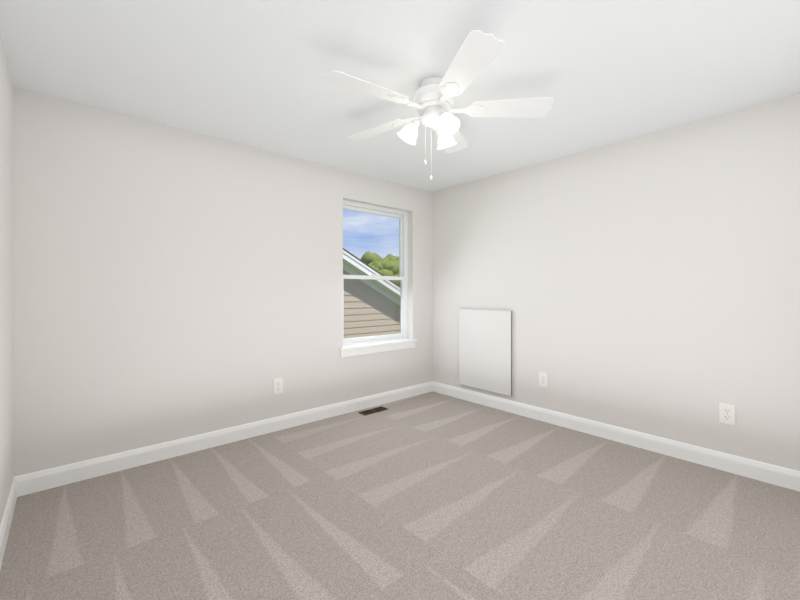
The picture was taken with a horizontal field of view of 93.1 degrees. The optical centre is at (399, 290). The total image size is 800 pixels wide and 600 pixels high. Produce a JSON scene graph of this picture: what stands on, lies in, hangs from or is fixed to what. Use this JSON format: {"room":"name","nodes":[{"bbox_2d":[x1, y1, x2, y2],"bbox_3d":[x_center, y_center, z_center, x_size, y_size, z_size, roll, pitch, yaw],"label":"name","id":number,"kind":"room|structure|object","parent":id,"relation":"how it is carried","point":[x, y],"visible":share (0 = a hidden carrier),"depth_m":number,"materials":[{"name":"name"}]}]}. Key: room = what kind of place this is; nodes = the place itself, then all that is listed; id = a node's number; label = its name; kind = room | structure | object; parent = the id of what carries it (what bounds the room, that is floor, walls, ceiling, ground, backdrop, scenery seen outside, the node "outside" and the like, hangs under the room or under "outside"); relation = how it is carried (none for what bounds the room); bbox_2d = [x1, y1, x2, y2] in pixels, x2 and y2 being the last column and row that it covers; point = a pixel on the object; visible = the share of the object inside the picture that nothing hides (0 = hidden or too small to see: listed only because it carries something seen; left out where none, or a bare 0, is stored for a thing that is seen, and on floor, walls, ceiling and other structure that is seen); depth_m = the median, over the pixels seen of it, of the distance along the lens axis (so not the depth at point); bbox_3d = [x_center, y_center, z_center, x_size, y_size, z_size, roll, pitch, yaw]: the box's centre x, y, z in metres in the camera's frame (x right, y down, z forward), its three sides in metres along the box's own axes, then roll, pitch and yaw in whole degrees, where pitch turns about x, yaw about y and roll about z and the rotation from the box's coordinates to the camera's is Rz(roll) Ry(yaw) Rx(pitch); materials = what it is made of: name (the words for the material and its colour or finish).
{"room":"empty bedroom","nodes":[
{"label":"empty bedroom","id":0,"kind":"room"},
{"bbox_2d":[0,33,13,525],"bbox_3d":[-1.162,0.006,0.850,0.160,2.440,3.613,0,0,-41],"label":"wall","id":1,"kind":"structure","parent":0,"point":[6,281],"depth_m":1.97,"materials":[{"name":"paint"}]},
{"bbox_2d":[0,475,19,569],"bbox_3d":[-1.093,1.166,0.903,0.015,0.120,3.540,0,0,-41],"label":"baseboard","id":2,"kind":"structure","parent":1,"relation":"attached to","point":[14,493],"depth_m":1.94,"materials":[{"name":"white wood"}]},
{"bbox_2d":[14,87,432,476],"bbox_3d":[-1.003,0.006,3.510,3.924,2.440,0.160,0,0,-41],"label":"wall","id":3,"kind":"structure","parent":0,"point":[171,283],"depth_m":2.80,"materials":[{"name":"paint"}]},
{"bbox_2d":[15,381,431,495],"bbox_3d":[-0.945,1.166,3.444,3.604,0.120,0.015,0,0,-41],"label":"baseboard","id":4,"kind":"structure","parent":3,"relation":"attached to","point":[50,478],"depth_m":2.87,"materials":[{"name":"white wood"}]},
{"bbox_2d":[273,377,282,394],"bbox_3d":[-1.073,0.836,3.334,0.084,0.137,0.010,0,0,-41],"label":"electrical outlet","id":5,"kind":"object","parent":3,"relation":"attached to","point":[277,385],"visible":1,"depth_m":3.33,"materials":[{"name":"plastic"}]},
{"bbox_2d":[339,200,416,357],"bbox_3d":[-0.258,-0.137,4.155,1.050,1.595,0.204,0,0,-41],"label":"window unit","id":6,"kind":"structure","parent":3,"relation":"in","point":[402,216],"depth_m":4.24,"materials":[{"name":"plastic"}]},
{"bbox_2d":[0,391,799,599],"bbox_3d":[0.247,1.286,2.097,3.924,0.120,3.933,0,0,-41],"label":"floor","id":7,"kind":"structure","parent":0,"point":[432,495],"depth_m":2.00,"materials":[{"name":"beige carpet"}]},
{"bbox_2d":[358,406,387,415],"bbox_3d":[-0.270,1.222,3.867,0.300,0.009,0.115,0,0,-41],"label":"floor vent","id":8,"kind":"object","parent":7,"relation":"in","point":[373,410],"visible":1,"depth_m":3.87,"materials":[{"name":"brown metal"}]},
{"bbox_2d":[0,0,799,191],"bbox_3d":[0.247,-1.274,2.097,3.924,0.120,3.933,0,0,-41],"label":"ceiling","id":9,"kind":"structure","parent":0,"point":[601,73],"depth_m":2.05,"materials":[{"name":"paint"}]},
{"bbox_2d":[322,30,553,179],"bbox_3d":[0.165,-0.939,2.218,1.295,0.551,1.299,0,0,-41],"label":"ceiling fan","id":10,"kind":"object","parent":9,"relation":"attached to","point":[433,102],"visible":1,"depth_m":2.12,"materials":[{"name":"white"}]},
{"bbox_2d":[433,93,799,470],"bbox_3d":[1.657,0.006,3.344,0.160,2.440,3.613,0,0,-41],"label":"wall","id":11,"kind":"structure","parent":0,"point":[648,283],"depth_m":2.90,"materials":[{"name":"paint"}]},
{"bbox_2d":[459,308,512,395],"bbox_3d":[0.900,0.628,4.055,0.032,0.865,0.680,0,0,-41],"label":"access panel","id":12,"kind":"object","parent":11,"relation":"attached to","point":[485,349],"visible":0.98,"depth_m":4.01,"materials":[{"name":"paint"}]},
{"bbox_2d":[539,372,547,387],"bbox_3d":[1.349,0.836,3.564,0.010,0.137,0.084,0,0,-41],"label":"electrical outlet","id":13,"kind":"object","parent":11,"relation":"attached to","point":[543,379],"visible":1,"depth_m":3.56,"materials":[{"name":"plastic"}]},
{"bbox_2d":[432,381,799,491],"bbox_3d":[1.596,1.166,3.282,0.015,0.120,3.540,0,0,-41],"label":"baseboard","id":14,"kind":"structure","parent":11,"relation":"attached to","point":[784,477],"depth_m":2.93,"materials":[{"name":"white wood"}]},
{"bbox_2d":[719,402,734,425],"bbox_3d":[2.225,0.836,2.574,0.010,0.137,0.084,0,0,-41],"label":"electrical outlet","id":15,"kind":"object","parent":11,"relation":"attached to","point":[726,413],"visible":1,"depth_m":2.57,"materials":[{"name":"plastic"}]},
{"label":"outside","id":16,"kind":"structure","parent":0,"visible":0},
{"bbox_3d":[-20.208,4.326,37.933,100.000,0.200,76.400,0,0,-41],"label":"lawn","id":17,"kind":"structure","parent":16,"visible":0},
{"bbox_2d":[343,249,400,338],"bbox_3d":[-5.973,0.979,10.524,13.400,6.495,8.320,0,0,-41],"label":"neighbor house","id":18,"kind":"structure","parent":17,"relation":"on","point":[354,267],"depth_m":9.87,"materials":[{"name":"beige wood"}]},
{"bbox_2d":[361,251,398,273],"bbox_3d":[-1.845,0.006,40.146,4.734,8.459,5.962,0,0,-41],"label":"tree","id":19,"kind":"object","parent":17,"relation":"on","point":[366,260],"depth_m":39.68,"materials":[{"name":"green plant"}]},
{"bbox_2d":[368,259,400,285],"bbox_3d":[-2.153,0.487,38.307,4.691,7.499,4.476,0,0,-41],"label":"tree","id":20,"kind":"object","parent":17,"relation":"on","point":[376,265],"depth_m":37.33,"materials":[{"name":"green plant"}]}
]}

